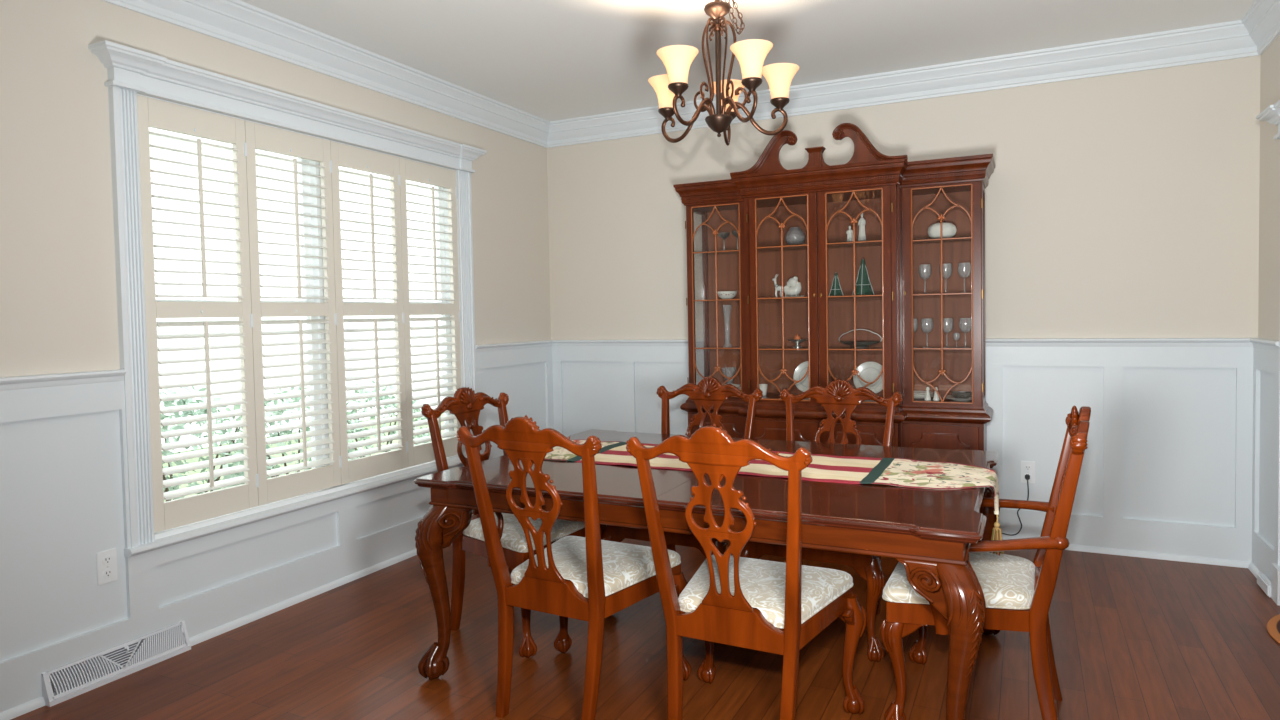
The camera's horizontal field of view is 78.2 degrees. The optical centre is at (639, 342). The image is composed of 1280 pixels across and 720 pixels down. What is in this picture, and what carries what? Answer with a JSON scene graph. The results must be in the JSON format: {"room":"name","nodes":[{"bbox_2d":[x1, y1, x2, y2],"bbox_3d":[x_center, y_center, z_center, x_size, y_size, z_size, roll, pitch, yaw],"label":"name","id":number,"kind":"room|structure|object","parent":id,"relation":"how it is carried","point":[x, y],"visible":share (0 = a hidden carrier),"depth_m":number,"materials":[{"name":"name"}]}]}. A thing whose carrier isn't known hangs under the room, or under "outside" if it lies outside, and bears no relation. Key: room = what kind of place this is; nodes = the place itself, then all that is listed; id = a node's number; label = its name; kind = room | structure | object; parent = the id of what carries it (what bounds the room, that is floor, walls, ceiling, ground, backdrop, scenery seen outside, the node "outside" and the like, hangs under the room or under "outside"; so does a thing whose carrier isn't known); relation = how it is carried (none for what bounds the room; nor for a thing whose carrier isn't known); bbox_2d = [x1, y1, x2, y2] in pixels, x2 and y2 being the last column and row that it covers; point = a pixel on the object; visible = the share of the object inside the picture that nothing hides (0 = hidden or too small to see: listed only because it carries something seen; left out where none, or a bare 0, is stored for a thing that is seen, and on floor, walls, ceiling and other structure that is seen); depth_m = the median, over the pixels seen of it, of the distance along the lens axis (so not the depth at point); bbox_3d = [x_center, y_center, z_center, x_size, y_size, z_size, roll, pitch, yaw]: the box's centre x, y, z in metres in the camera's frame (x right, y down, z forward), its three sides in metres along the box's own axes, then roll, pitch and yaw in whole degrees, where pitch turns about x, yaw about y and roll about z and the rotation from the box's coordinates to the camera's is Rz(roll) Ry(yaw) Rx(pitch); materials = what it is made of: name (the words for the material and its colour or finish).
{"room":"dining room","nodes":[
{"label":"dining room","id":0,"kind":"room"},
{"bbox_2d":[0,0,550,438],"bbox_3d":[-2.281,-0.077,2.695,0.140,2.740,7.340,0,2,26],"label":"wall","id":1,"kind":"structure","parent":0,"point":[58,292],"depth_m":2.97,"materials":[{"name":"beige paint"}]},
{"bbox_2d":[0,369,125,390],"bbox_3d":[-2.907,0.209,1.211,0.044,0.045,4.105,0,2,26],"label":"trim","id":2,"kind":"structure","parent":1,"relation":"attached to","point":[88,377],"depth_m":2.84,"materials":[{"name":"white paint"}]},
{"bbox_2d":[0,381,134,712],"bbox_3d":[-2.905,0.777,1.236,0.024,1.158,4.107,0,2,26],"label":"wainscoting","id":3,"kind":"structure","parent":1,"relation":"attached to","point":[64,490],"depth_m":2.86,"materials":[{"name":"white paint"}]},
{"bbox_2d":[96,548,117,584],"bbox_3d":[-2.034,0.857,3.009,0.009,0.124,0.072,0,2,26],"label":"wall outlet","id":4,"kind":"object","parent":1,"relation":"attached to","point":[106,560],"visible":1,"depth_m":3.00,"materials":[{"name":"white plastic"}]},
{"bbox_2d":[102,556,111,563],"bbox_3d":[-2.033,0.831,3.007,0.004,0.029,0.035,0,2,26],"label":"receptacle","id":5,"kind":"object","parent":4,"relation":"attached to","point":[105,559],"depth_m":3.00,"materials":[{"name":"white plastic"}]},
{"bbox_2d":[103,569,112,577],"bbox_3d":[-2.032,0.883,3.009,0.004,0.029,0.035,0,2,26],"label":"receptacle","id":6,"kind":"object","parent":4,"relation":"attached to","point":[107,573],"depth_m":3.01,"materials":[{"name":"white plastic"}]},
{"bbox_2d":[41,621,190,706],"bbox_3d":[-1.988,1.221,3.023,0.048,0.112,0.524,0,2,26],"label":"air vent","id":7,"kind":"object","parent":1,"relation":"in","point":[140,653],"visible":1,"depth_m":2.99,"materials":[{"name":"white metal"}]},
{"bbox_2d":[0,549,416,719],"bbox_3d":[-2.205,1.279,2.639,0.042,0.030,7.200,0,2,26],"label":"baseboard","id":8,"kind":"structure","parent":1,"relation":"attached to","point":[19,710],"depth_m":3.60,"materials":[{"name":"white paint"}]},
{"bbox_2d":[88,40,486,556],"bbox_3d":[-1.563,-0.185,4.027,0.243,1.955,2.290,0,2,26],"label":"window","id":9,"kind":"structure","parent":1,"relation":"in","point":[132,72],"depth_m":3.46,"materials":[{"name":"white paint"}]},
{"bbox_2d":[137,95,257,532],"bbox_3d":[-1.878,-0.114,3.356,0.083,1.748,0.493,0,2,28],"label":"plantation shutter","id":10,"kind":"object","parent":9,"relation":"attached to","point":[152,113],"visible":1,"depth_m":3.34,"materials":[{"name":"beige paint"}]},
{"bbox_2d":[244,121,340,505],"bbox_3d":[-1.664,-0.133,3.791,0.083,1.748,0.493,0,2,28],"label":"plantation shutter","id":11,"kind":"object","parent":9,"relation":"attached to","point":[257,136],"visible":1,"depth_m":3.77,"materials":[{"name":"white paint"}]},
{"bbox_2d":[330,141,407,484],"bbox_3d":[-1.450,-0.152,4.227,0.083,1.748,0.493,0,2,28],"label":"plantation shutter","id":12,"kind":"object","parent":9,"relation":"attached to","point":[342,155],"visible":1,"depth_m":4.21,"materials":[{"name":"white paint"}]},
{"bbox_2d":[399,157,462,466],"bbox_3d":[-1.234,-0.172,4.666,0.083,1.748,0.502,0,2,28],"label":"plantation shutter","id":13,"kind":"object","parent":9,"relation":"attached to","point":[409,170],"visible":0.93,"depth_m":4.63,"materials":[{"name":"white paint"}]},
{"bbox_2d":[131,465,472,638],"bbox_3d":[-1.517,1.001,4.060,0.024,0.462,2.163,0,2,26],"label":"trim","id":14,"kind":"structure","parent":1,"relation":"attached to","point":[208,582],"depth_m":3.65,"materials":[{"name":"white paint"}]},
{"bbox_2d":[476,346,553,458],"bbox_3d":[-0.842,0.592,5.435,0.024,1.158,0.930,0,2,26],"label":"trim","id":15,"kind":"structure","parent":1,"relation":"attached to","point":[525,374],"depth_m":5.43,"materials":[{"name":"white paint"}]},
{"bbox_2d":[102,0,1279,147],"bbox_3d":[-0.383,-1.366,1.627,4.212,0.161,7.200,0,2,26],"label":"trim","id":16,"kind":"structure","parent":1,"relation":"attached to","point":[236,22],"depth_m":4.28,"materials":[{"name":"white paint"}]},
{"bbox_2d":[11,538,1279,719],"bbox_3d":[0.946,1.329,1.093,7.340,0.080,7.480,0,2,26],"label":"floor","id":17,"kind":"structure","parent":0,"point":[1133,638],"depth_m":3.01,"materials":[{"name":"brown wood"}]},
{"bbox_2d":[421,387,605,657],"bbox_3d":[-0.545,0.718,3.454,0.596,1.033,0.671,0,2,29],"label":"armchair","id":18,"kind":"object","parent":17,"relation":"on","point":[466,405],"visible":0.45,"depth_m":3.34,"materials":[{"name":"brown wood"}]},
{"bbox_2d":[463,512,584,550],"bbox_3d":[-0.479,0.775,3.419,0.433,0.062,0.615,0,2,29],"label":"seat cushion","id":19,"kind":"object","parent":18,"relation":"on","point":[512,536],"depth_m":3.26,"materials":[{"name":"white fabric"}]},
{"bbox_2d":[457,415,690,719],"bbox_3d":[-0.220,0.736,2.764,0.612,1.033,0.638,0,2,29],"label":"dining chair","id":20,"kind":"object","parent":17,"relation":"on","point":[589,578],"visible":0.91,"depth_m":2.58,"materials":[{"name":"brown wood"}]},
{"bbox_2d":[511,536,679,595],"bbox_3d":[-0.183,0.790,2.830,0.524,0.062,0.476,0,2,29],"label":"seat cushion","id":21,"kind":"object","parent":20,"relation":"on","point":[627,568],"depth_m":2.74,"materials":[{"name":"white fabric"}]},
{"bbox_2d":[601,377,762,556],"bbox_3d":[0.214,0.698,3.641,0.612,1.033,0.638,0,2,28],"label":"dining chair","id":22,"kind":"object","parent":17,"relation":"on","point":[709,392],"visible":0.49,"depth_m":3.83,"materials":[{"name":"brown wood"}]},
{"bbox_2d":[414,429,999,719],"bbox_3d":[0.324,0.853,3.084,1.949,0.756,1.353,0,2,26],"label":"dining table","id":23,"kind":"object","parent":17,"relation":"on","point":[931,532],"visible":0.63,"depth_m":2.51,"materials":[{"name":"brown wood"}]},
{"bbox_2d":[595,441,636,466],"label":"table runner","id":24,"kind":"object","parent":23,"relation":"on","point":[612,452],"depth_m":3.29,"materials":[{"name":"beige fabric"}]},
{"bbox_2d":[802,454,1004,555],"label":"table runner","id":25,"kind":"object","parent":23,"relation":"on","point":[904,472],"depth_m":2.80,"materials":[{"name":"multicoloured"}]},
{"bbox_2d":[626,424,866,719],"bbox_3d":[0.345,0.735,2.489,0.612,1.033,0.638,0,2,27],"label":"dining chair","id":26,"kind":"object","parent":17,"relation":"on","point":[774,607],"visible":1,"depth_m":2.31,"materials":[{"name":"brown wood"}]},
{"bbox_2d":[678,555,852,625],"bbox_3d":[0.380,0.789,2.557,0.524,0.062,0.476,0,2,27],"label":"seat cushion","id":27,"kind":"object","parent":26,"relation":"on","point":[762,582],"depth_m":2.48,"materials":[{"name":"white fabric"}]},
{"bbox_2d":[740,379,902,661],"bbox_3d":[0.787,0.696,3.370,0.612,1.033,0.638,0,2,28],"label":"dining chair","id":28,"kind":"object","parent":17,"relation":"on","point":[839,396],"visible":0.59,"depth_m":3.47,"materials":[{"name":"brown wood"}]},
{"bbox_2d":[673,123,995,450],"bbox_3d":[1.097,-0.026,4.649,1.816,2.376,0.490,0,2,26],"label":"china cabinet","id":29,"kind":"object","parent":17,"relation":"on","point":[926,306],"visible":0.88,"depth_m":4.57,"materials":[{"name":"brown wood"}]},
{"bbox_2d":[718,232,729,249],"bbox_3d":[0.534,-0.634,5.000,0.080,0.116,0.080,0,2,26],"label":"goblet","id":30,"kind":"object","parent":29,"relation":"on","point":[723,235],"visible":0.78,"depth_m":4.98,"materials":[{"name":"glass"}]},
{"bbox_2d":[717,291,736,298],"bbox_3d":[0.553,-0.295,5.006,0.132,0.052,0.132,0,2,26],"label":"bowl","id":31,"kind":"object","parent":29,"relation":"on","point":[722,294],"visible":0.92,"depth_m":4.96,"materials":[{"name":"white ceramic"}]},
{"bbox_2d":[732,231,738,248],"bbox_3d":[0.619,-0.639,4.992,0.072,0.124,0.072,0,2,26],"label":"goblet","id":32,"kind":"object","parent":29,"relation":"on","point":[734,233],"visible":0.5,"depth_m":4.98,"materials":[{"name":"clear glass"}]},
{"bbox_2d":[759,384,767,395],"bbox_3d":[0.763,0.295,4.884,0.060,0.068,0.060,0,2,26],"label":"cup","id":33,"kind":"object","parent":29,"relation":"on","point":[763,387],"visible":0.67,"depth_m":4.86,"materials":[{"name":"white ceramic"}]},
{"bbox_2d":[772,274,803,296],"bbox_3d":[0.905,-0.344,4.831,0.194,0.150,0.060,0,2,26],"label":"porcelain sleigh","id":34,"kind":"object","parent":29,"relation":"on","point":[793,287],"visible":0.88,"depth_m":4.80,"materials":[{"name":"white ceramic"}]},
{"bbox_2d":[787,334,807,347],"bbox_3d":[0.963,-0.009,4.817,0.124,0.084,0.124,0,2,26],"label":"dish","id":35,"kind":"object","parent":29,"relation":"on","point":[797,340],"visible":1,"depth_m":4.80,"materials":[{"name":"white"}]},
{"bbox_2d":[793,361,808,391],"bbox_3d":[1.048,0.215,4.875,0.200,0.194,0.055,0,2,28],"label":"plate","id":36,"kind":"object","parent":29,"relation":"on","point":[800,371],"visible":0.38,"depth_m":4.90,"materials":[{"name":"white ceramic"}]},
{"bbox_2d":[693,236,970,254],"bbox_3d":[1.102,-0.571,4.662,1.638,0.006,0.384,0,2,26],"label":"glass shelf","id":37,"kind":"object","parent":29,"relation":"attached to","point":[903,240],"depth_m":4.70,"materials":[{"name":"clear glass"}]},
{"bbox_2d":[829,272,843,295],"bbox_3d":[1.170,-0.343,4.700,0.084,0.146,0.082,-2,2,-25],"label":"tree","id":38,"kind":"object","parent":29,"relation":"on","point":[836,289],"visible":0.94,"depth_m":4.68,"materials":[{"name":"green glass"}]},
{"bbox_2d":[702,347,970,350],"bbox_3d":[1.113,0.038,4.683,1.638,0.006,0.384,0,2,26],"label":"glass shelf","id":39,"kind":"object","parent":29,"relation":"attached to","point":[706,348],"depth_m":4.60,"materials":[{"name":"clear glass"}]},
{"bbox_2d":[703,294,970,301],"bbox_3d":[1.107,-0.264,4.672,1.638,0.006,0.384,0,2,26],"label":"glass shelf","id":40,"kind":"object","parent":29,"relation":"attached to","point":[915,297],"depth_m":4.77,"materials":[{"name":"clear glass"}]},
{"bbox_2d":[846,226,852,240],"bbox_3d":[1.241,-0.632,4.652,0.048,0.111,0.041,0,2,26],"label":"figurine","id":41,"kind":"object","parent":29,"relation":"on","point":[849,232],"visible":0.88,"depth_m":4.64,"materials":[{"name":"white ceramic"}]},
{"bbox_2d":[839,329,881,347],"bbox_3d":[1.299,-0.023,4.651,0.251,0.111,0.150,0,2,26],"label":"basket","id":42,"kind":"object","parent":29,"relation":"on","point":[859,344],"visible":0.99,"depth_m":4.62,"materials":[{"name":"grey metal"}]},
{"bbox_2d":[839,341,880,347],"bbox_3d":[1.300,0.013,4.652,0.244,0.038,0.150,0,2,26],"label":"basket bowl","id":43,"kind":"object","parent":42,"relation":"on","point":[859,344],"depth_m":4.62,"materials":[{"name":"silver metal"}]},
{"bbox_2d":[858,211,865,239],"bbox_3d":[1.301,-0.672,4.620,0.051,0.190,0.041,0,2,26],"label":"figurine","id":44,"kind":"object","parent":29,"relation":"on","point":[861,222],"visible":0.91,"depth_m":4.61,"materials":[{"name":"white ceramic"}]},
{"bbox_2d":[852,259,873,294],"bbox_3d":[1.311,-0.380,4.628,0.130,0.219,0.124,0,2,26],"label":"tree","id":45,"kind":"object","parent":29,"relation":"on","point":[863,284],"visible":0.92,"depth_m":4.60,"materials":[{"name":"green glass"}]},
{"bbox_2d":[853,362,882,392],"bbox_3d":[1.377,0.214,4.714,0.200,0.194,0.055,0,2,28],"label":"plate","id":46,"kind":"object","parent":29,"relation":"on","point":[868,371],"visible":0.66,"depth_m":4.72,"materials":[{"name":"white ceramic"}]},
{"bbox_2d":[924,387,930,399],"bbox_3d":[1.628,0.290,4.459,0.038,0.076,0.038,0,2,26],"label":"salt shaker","id":47,"kind":"object","parent":29,"relation":"on","point":[927,396],"visible":1,"depth_m":4.45,"materials":[{"name":"white ceramic"}]},
{"bbox_2d":[933,387,939,400],"bbox_3d":[1.669,0.290,4.439,0.038,0.076,0.038,0,2,26],"label":"salt shaker","id":48,"kind":"object","parent":29,"relation":"on","point":[936,397],"visible":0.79,"depth_m":4.43,"materials":[{"name":"white ceramic"}]},
{"bbox_2d":[927,222,956,237],"bbox_3d":[1.697,-0.625,4.429,0.155,0.094,0.085,0,2,26],"label":"jar","id":49,"kind":"object","parent":29,"relation":"on","point":[948,229],"visible":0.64,"depth_m":4.40,"materials":[{"name":"white ceramic"}]},
{"bbox_2d":[941,395,971,400],"bbox_3d":[1.804,0.316,4.418,0.216,0.021,0.216,0,2,26],"label":"serving dish","id":50,"kind":"object","parent":29,"relation":"on","point":[951,397],"visible":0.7,"depth_m":4.38,"materials":[{"name":"white ceramic"}]},
{"bbox_2d":[951,391,971,398],"bbox_3d":[1.803,0.299,4.418,0.116,0.036,0.116,0,2,26],"label":"bowl","id":51,"kind":"object","parent":50,"relation":"on","point":[957,394],"visible":0.92,"depth_m":4.38,"materials":[{"name":"silver metal"}]},
{"bbox_2d":[880,405,1090,719],"bbox_3d":[1.156,0.716,2.621,0.596,1.033,0.671,0,2,27],"label":"armchair","id":52,"kind":"object","parent":17,"relation":"on","point":[1018,592],"visible":0.84,"depth_m":2.44,"materials":[{"name":"brown wood"}]},
{"bbox_2d":[883,552,1034,606],"bbox_3d":[1.092,0.773,2.657,0.433,0.062,0.615,0,2,27],"label":"seat cushion","id":53,"kind":"object","parent":52,"relation":"on","point":[1005,580],"depth_m":2.48,"materials":[{"name":"white fabric"}]},
{"bbox_2d":[1267,614,1279,642],"bbox_3d":[2.927,1.180,3.007,0.839,0.012,0.839,0,2,26],"label":"braided rug","id":54,"kind":"object","parent":17,"relation":"on","point":[1273,625],"visible":1,"depth_m":3.24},
{"bbox_2d":[240,0,1255,121],"bbox_3d":[0.893,-1.488,0.995,7.340,0.080,7.480,0,2,26],"label":"ceiling","id":55,"kind":"structure","parent":0,"point":[550,60],"depth_m":3.94,"materials":[{"name":"white paint"}]},
{"bbox_2d":[648,0,798,145],"bbox_3d":[0.276,-1.143,2.989,0.580,0.726,0.619,0,2,26],"label":"chandelier","id":56,"kind":"object","parent":55,"relation":"hanging from","point":[751,54],"visible":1,"depth_m":2.95,"materials":[{"name":"brown metal"}]},
{"bbox_2d":[547,55,1260,339],"bbox_3d":[2.599,-0.224,4.305,7.200,2.740,0.140,0,2,26],"label":"wall","id":57,"kind":"structure","parent":0,"point":[1123,205],"depth_m":4.38,"materials":[{"name":"beige paint"}]},
{"bbox_2d":[475,338,1278,351],"bbox_3d":[1.028,0.021,4.494,4.212,0.045,0.925,0,2,26],"label":"trim","id":58,"kind":"structure","parent":57,"relation":"attached to","point":[1270,344],"depth_m":4.33,"materials":[{"name":"white paint"}]},
{"bbox_2d":[552,346,1252,561],"bbox_3d":[1.237,0.571,4.918,4.164,1.158,0.024,0,2,26],"label":"wainscoting","id":59,"kind":"structure","parent":57,"relation":"attached to","point":[1166,467],"depth_m":4.27,"materials":[{"name":"white paint"}]},
{"bbox_2d":[1002,474,1029,535],"bbox_3d":[2.101,0.924,4.487,0.213,0.357,0.030,0,2,26],"label":"power cord","id":60,"kind":"object","parent":57,"relation":"attached to","point":[1027,476],"visible":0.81,"depth_m":4.44,"materials":[{"name":"black plastic"}]},
{"bbox_2d":[1021,461,1034,482],"bbox_3d":[2.194,0.735,4.456,0.072,0.124,0.009,0,2,26],"label":"wall outlet","id":61,"kind":"object","parent":57,"relation":"attached to","point":[1027,467],"visible":1,"depth_m":4.45,"materials":[{"name":"white plastic"}]},
{"bbox_2d":[1002,537,1250,567],"bbox_3d":[1.244,1.135,4.929,4.212,0.030,0.042,0,2,26],"label":"baseboard","id":62,"kind":"structure","parent":57,"relation":"attached to","point":[1143,554],"depth_m":4.17,"materials":[{"name":"white paint"}]},
{"bbox_2d":[1258,35,1279,339],"bbox_3d":[1.590,-0.081,0.715,0.130,2.740,7.200,0,2,26],"label":"wall","id":63,"kind":"structure","parent":0,"point":[1269,188],"depth_m":3.80,"materials":[{"name":"beige paint"}]},
{"bbox_2d":[1248,562,1260,577],"bbox_3d":[3.014,1.141,3.804,0.042,0.030,0.500,0,2,26],"label":"baseboard","id":64,"kind":"structure","parent":63,"relation":"attached to","point":[1251,566],"depth_m":3.93,"materials":[{"name":"white paint"}]},
{"bbox_2d":[1257,573,1270,596],"bbox_3d":[2.925,1.135,3.680,0.032,0.055,0.200,0,2,26],"label":"trim","id":65,"kind":"structure","parent":63,"relation":"attached to","point":[1263,581],"depth_m":3.67,"materials":[{"name":"white paint"}]},
{"bbox_2d":[1252,347,1278,580],"bbox_3d":[3.010,0.578,3.778,0.024,1.158,0.505,0,2,26],"label":"trim","id":66,"kind":"structure","parent":63,"relation":"attached to","point":[1265,361],"depth_m":3.82,"materials":[{"name":"white paint"}]},
{"bbox_2d":[1256,100,1279,605],"bbox_3d":[2.361,0.119,2.405,0.239,2.195,2.627,0,2,26],"label":"door","id":67,"kind":"structure","parent":63,"relation":"in","point":[1271,114],"depth_m":3.53,"materials":[{"name":"white paint"}]},
{"label":"outside","id":68,"kind":"structure","parent":0,"visible":0},
{"bbox_2d":[162,408,443,501],"bbox_3d":[-15.479,1.815,9.853,29.850,0.150,34.000,0,2,26],"label":"ground","id":69,"kind":"structure","parent":68,"point":[191,460],"depth_m":10.70,"materials":[{"name":"green"}]},
{"bbox_2d":[159,380,268,501],"bbox_3d":[-3.130,0.962,5.364,1.111,1.419,1.101,0,2,26],"label":"shrub","id":70,"kind":"object","parent":69,"relation":"on","point":[169,391],"visible":0.2,"depth_m":5.37,"materials":[{"name":"green plant"}]},
{"bbox_2d":[220,382,369,485],"bbox_3d":[-2.785,0.974,6.432,1.176,1.309,1.158,0,2,26],"label":"shrub","id":71,"kind":"object","parent":69,"relation":"on","point":[297,399],"visible":0.12,"depth_m":6.30,"materials":[{"name":"green plant"}]},
{"bbox_2d":[149,127,442,452],"bbox_3d":[-9.653,-1.444,9.078,5.000,6.200,18.800,0,2,26],"label":"sky","id":72,"kind":"structure","parent":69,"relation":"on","point":[154,140],"depth_m":12.31,"materials":[{"name":"white"}]},
{"bbox_2d":[346,380,430,457],"bbox_3d":[-2.503,0.974,7.535,1.169,1.223,1.158,0,2,26],"label":"shrub","id":73,"kind":"object","parent":69,"relation":"on","point":[361,391],"visible":0.16,"depth_m":7.43,"materials":[{"name":"green plant"}]},
{"bbox_3d":[1.610,0.307,4.558,0.170,0.018,0.170,0,2,26],"label":"plate","id":74,"kind":"object","parent":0,"visible":0},
{"bbox_2d":[914,391,933,394],"bbox_3d":[1.610,0.298,4.557,0.170,0.018,0.170,0,2,26],"label":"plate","id":75,"kind":"object","parent":74,"relation":"on","point":[915,392],"visible":0.59,"depth_m":4.60,"materials":[{"name":"white ceramic"}]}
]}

